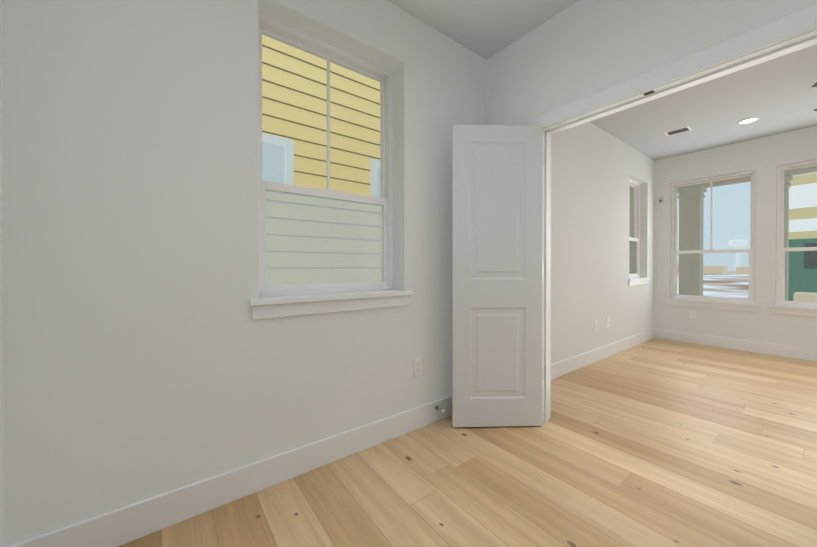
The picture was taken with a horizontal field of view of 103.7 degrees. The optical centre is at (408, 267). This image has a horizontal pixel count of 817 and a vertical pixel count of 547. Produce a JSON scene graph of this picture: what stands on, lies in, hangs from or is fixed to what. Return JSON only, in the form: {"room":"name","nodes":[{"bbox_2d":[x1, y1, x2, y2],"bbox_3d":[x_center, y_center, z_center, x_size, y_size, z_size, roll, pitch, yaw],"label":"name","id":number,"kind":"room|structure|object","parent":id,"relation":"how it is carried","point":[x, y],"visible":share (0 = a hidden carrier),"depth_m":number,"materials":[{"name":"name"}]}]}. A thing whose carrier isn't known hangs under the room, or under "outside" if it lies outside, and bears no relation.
{"room":"empty room","nodes":[
{"label":"empty room","id":0,"kind":"room"},
{"bbox_2d":[0,0,3,546],"bbox_3d":[-0.565,-0.408,-0.083,0.120,3.000,2.820,0,0,-37],"label":"wall","id":1,"kind":"structure","parent":0,"point":[1,429],"depth_m":1.07,"materials":[{"name":"paint"}]},
{"bbox_2d":[1,0,654,546],"bbox_3d":[1.160,-0.424,3.096,6.705,3.000,0.270,0,0,-37],"label":"wall","id":2,"kind":"structure","parent":0,"point":[145,356],"depth_m":1.40,"materials":[{"name":"paint"}]},
{"bbox_2d":[16,395,451,546],"bbox_3d":[-0.354,1.012,1.842,2.470,0.140,0.017,0,0,-37],"label":"baseboard","id":3,"kind":"structure","parent":2,"relation":"attached to","point":[125,524],"depth_m":1.47,"materials":[{"name":"white paint"}]},
{"bbox_2d":[435,405,445,412],"bbox_3d":[0.222,0.981,2.217,0.032,0.032,0.082,0,0,-37],"label":"doorstop","id":4,"kind":"object","parent":3,"relation":"attached to","point":[437,408],"visible":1,"depth_m":2.23,"materials":[{"name":"grey metal"}]},
{"bbox_2d":[258,13,392,296],"bbox_3d":[-0.481,-0.591,1.962,0.880,1.485,0.082,0,0,-37],"label":"window","id":5,"kind":"structure","parent":2,"relation":"in","point":[286,34],"depth_m":1.96,"materials":[{"name":"white plastic"}]},
{"bbox_2d":[266,191,381,284],"bbox_3d":[-0.501,-0.166,1.989,0.804,0.573,0.002,0,0,-37],"label":"screen","id":6,"kind":"object","parent":5,"relation":"attached to","point":[325,247],"depth_m":1.96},
{"bbox_2d":[249,290,412,319],"bbox_3d":[-0.408,0.200,1.868,0.970,0.096,0.162,0,0,-37],"label":"window sill","id":7,"kind":"structure","parent":2,"relation":"attached to","point":[264,307],"depth_m":1.75,"materials":[{"name":"white paint"}]},
{"bbox_2d":[413,357,421,376],"bbox_3d":[0.063,0.671,2.160,0.071,0.116,0.007,0,0,-37],"label":"outlet","id":8,"kind":"object","parent":2,"relation":"attached to","point":[417,366],"visible":1,"depth_m":2.16,"materials":[{"name":"white plastic"}]},
{"bbox_2d":[551,328,654,379],"bbox_3d":[2.238,1.003,3.738,3.710,0.140,0.017,0,0,-37],"label":"baseboard","id":9,"kind":"structure","parent":2,"relation":"attached to","point":[563,367],"depth_m":3.68,"materials":[{"name":"white paint"}]},
{"bbox_2d":[629,180,639,277],"bbox_3d":[3.142,-0.546,4.589,0.690,1.390,0.082,0,0,-37],"label":"window","id":10,"kind":"structure","parent":2,"relation":"in","point":[635,186],"depth_m":4.75,"materials":[{"name":"white plastic"}]},
{"bbox_2d":[628,277,650,285],"bbox_3d":[3.204,0.197,4.512,0.780,0.096,0.122,0,0,-37],"label":"window sill","id":11,"kind":"structure","parent":2,"relation":"attached to","point":[637,281],"depth_m":4.42,"materials":[{"name":"white paint"}]},
{"bbox_2d":[118,338,816,546],"bbox_3d":[2.538,1.210,1.281,6.705,0.250,4.840,0,0,-37],"label":"planks","id":12,"kind":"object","parent":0,"point":[655,442],"visible":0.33,"depth_m":1.66,"materials":[{"name":"beige wood"}]},
{"bbox_2d":[387,0,577,59],"bbox_3d":[0.444,-1.737,0.749,2.500,0.150,2.700,0,0,-37],"label":"ceiling","id":13,"kind":"structure","parent":0,"point":[486,29],"depth_m":2.14,"materials":[{"name":"white paint"}]},
{"bbox_2d":[486,0,816,125],"bbox_3d":[2.002,-0.413,0.868,0.120,3.000,4.400,0,0,-37],"label":"wall","id":14,"kind":"structure","parent":0,"point":[578,50],"depth_m":1.90,"materials":[{"name":"paint"}]},
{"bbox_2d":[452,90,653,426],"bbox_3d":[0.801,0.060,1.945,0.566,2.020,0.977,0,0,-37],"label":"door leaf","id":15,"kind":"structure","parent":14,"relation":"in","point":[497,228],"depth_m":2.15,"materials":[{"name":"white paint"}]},
{"bbox_2d":[527,4,816,422],"bbox_3d":[1.320,0.023,1.771,0.158,2.120,1.380,0,0,-37],"label":"door frame","id":16,"kind":"structure","parent":14,"relation":"attached to","point":[801,22],"depth_m":1.69,"materials":[{"name":"white paint"}]},
{"bbox_2d":[589,44,816,160],"bbox_3d":[3.558,-1.683,2.007,3.745,0.150,4.350,0,0,-37],"label":"ceiling","id":17,"kind":"structure","parent":0,"point":[777,95],"depth_m":3.32,"materials":[{"name":"grey paint"}]},
{"bbox_2d":[664,126,692,135],"bbox_3d":[3.191,-1.613,3.799,0.170,0.008,0.230,0,0,-37],"label":"ceiling vent","id":18,"kind":"object","parent":17,"relation":"in","point":[678,131],"visible":1,"depth_m":3.80,"materials":[{"name":"white plastic"}]},
{"bbox_2d":[737,117,759,124],"bbox_3d":[3.735,-1.612,3.527,0.176,0.007,0.176,0,0,-37],"label":"recessed light","id":19,"kind":"object","parent":17,"relation":"in","point":[748,120],"visible":0.96,"depth_m":3.51,"materials":[{"name":"white plastic"}]},
{"bbox_2d":[654,126,816,348],"bbox_3d":[5.191,-0.424,3.141,0.220,3.000,4.620,0,0,-37],"label":"wall","id":20,"kind":"structure","parent":0,"point":[764,157],"depth_m":4.08,"materials":[{"name":"paint"}]},
{"bbox_2d":[658,197,662,203],"bbox_3d":[3.777,-1.007,4.806,0.024,0.090,0.055,0,0,-37],"label":"sensor","id":21,"kind":"object","parent":20,"relation":"attached to","point":[660,199],"visible":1,"depth_m":4.80,"materials":[{"name":"grey plastic"}]},
{"bbox_2d":[689,310,695,318],"bbox_3d":[4.008,0.659,4.522,0.007,0.116,0.071,0,0,-37],"label":"outlet","id":22,"kind":"object","parent":20,"relation":"attached to","point":[692,314],"visible":1,"depth_m":4.52,"materials":[{"name":"white plastic"}]},
{"bbox_2d":[665,298,760,311],"bbox_3d":[4.119,0.508,4.392,0.077,0.096,0.950,0,0,-37],"label":"sill","id":23,"kind":"structure","parent":20,"relation":"attached to","point":[719,305],"depth_m":4.33,"materials":[{"name":"white paint"}]},
{"bbox_2d":[671,170,755,303],"bbox_3d":[4.182,-0.390,4.435,0.082,1.700,0.860,0,0,-37],"label":"window","id":24,"kind":"structure","parent":20,"relation":"in","point":[752,263],"depth_m":4.41,"materials":[{"name":"white plastic"}]},
{"bbox_2d":[655,329,816,361],"bbox_3d":[5.045,1.006,3.145,0.017,0.140,4.350,0,0,-37],"label":"baseboard","id":25,"kind":"structure","parent":20,"relation":"attached to","point":[802,353],"depth_m":4.13,"materials":[{"name":"white paint"}]},
{"bbox_2d":[770,305,816,316],"bbox_3d":[4.740,0.512,3.570,0.077,0.096,0.950,0,0,-37],"label":"sill","id":26,"kind":"structure","parent":20,"relation":"attached to","point":[796,310],"depth_m":3.78,"materials":[{"name":"white paint"}]},
{"bbox_2d":[776,160,816,307],"bbox_3d":[4.803,-0.386,3.614,0.082,1.700,0.860,0,0,-37],"label":"window","id":27,"kind":"structure","parent":20,"relation":"in","point":[781,249],"depth_m":3.90,"materials":[{"name":"white plastic"}]},
{"label":"outside","id":28,"kind":"structure","parent":0,"visible":0},
{"bbox_2d":[677,271,748,302],"bbox_3d":[100.326,4.157,78.008,550.000,0.500,300.000,0,0,-37],"label":"ground","id":29,"kind":"structure","parent":28,"point":[730,285],"depth_m":70.36,"materials":[{"name":"white"}]},
{"bbox_2d":[262,35,381,296],"bbox_3d":[-1.715,-0.899,5.681,18.000,10.324,4.035,0,0,-37],"label":"neighbor house","id":30,"kind":"structure","parent":29,"relation":"on","point":[355,104],"depth_m":3.69,"materials":[{"name":"yellow wood"}]},
{"bbox_2d":[703,266,726,272],"bbox_3d":[178.621,1.243,191.645,12.000,4.209,15.386,0,0,-37],"label":"building","id":31,"kind":"structure","parent":29,"relation":"on","point":[720,270],"materials":[{"name":"beige"}]},
{"bbox_2d":[728,239,747,270],"bbox_3d":[288.816,-10.994,281.291,12.400,27.800,12.400,0,0,-37],"label":"water tower","id":32,"kind":"structure","parent":29,"relation":"on","point":[732,242],"depth_m":279.94,"materials":[{"name":"white paint"}]},
{"bbox_2d":[736,267,748,273],"bbox_3d":[189.015,1.585,177.903,12.000,3.660,8.761,0,0,-37],"label":"building","id":33,"kind":"structure","parent":29,"relation":"on","point":[742,269],"materials":[{"name":"beige"}]},
{"bbox_2d":[788,172,816,300],"bbox_3d":[32.897,-1.393,17.081,15.030,11.200,16.200,0,0,-37],"label":"building","id":34,"kind":"structure","parent":29,"relation":"on","point":[798,225],"depth_m":18.33,"materials":[{"name":"beige"}]},
{"bbox_2d":[793,292,816,307],"bbox_3d":[19.916,2.479,12.738,3.000,3.500,5.900,0,0,-37],"label":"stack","id":35,"kind":"object","parent":29,"relation":"on","point":[805,297],"depth_m":14.55,"materials":[{"name":"beige"}]},
{"bbox_3d":[5.810,1.253,3.756,1.500,0.240,4.840,0,0,-37],"label":"balcony slab","id":36,"kind":"object","parent":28,"visible":0},
{"bbox_2d":[677,166,816,300],"bbox_3d":[6.258,-0.299,4.084,0.350,2.860,4.845,0,0,-37],"label":"posts","id":37,"kind":"object","parent":36,"relation":"on","point":[689,218],"depth_m":5.58,"materials":[{"name":"grey paint"}]}
]}

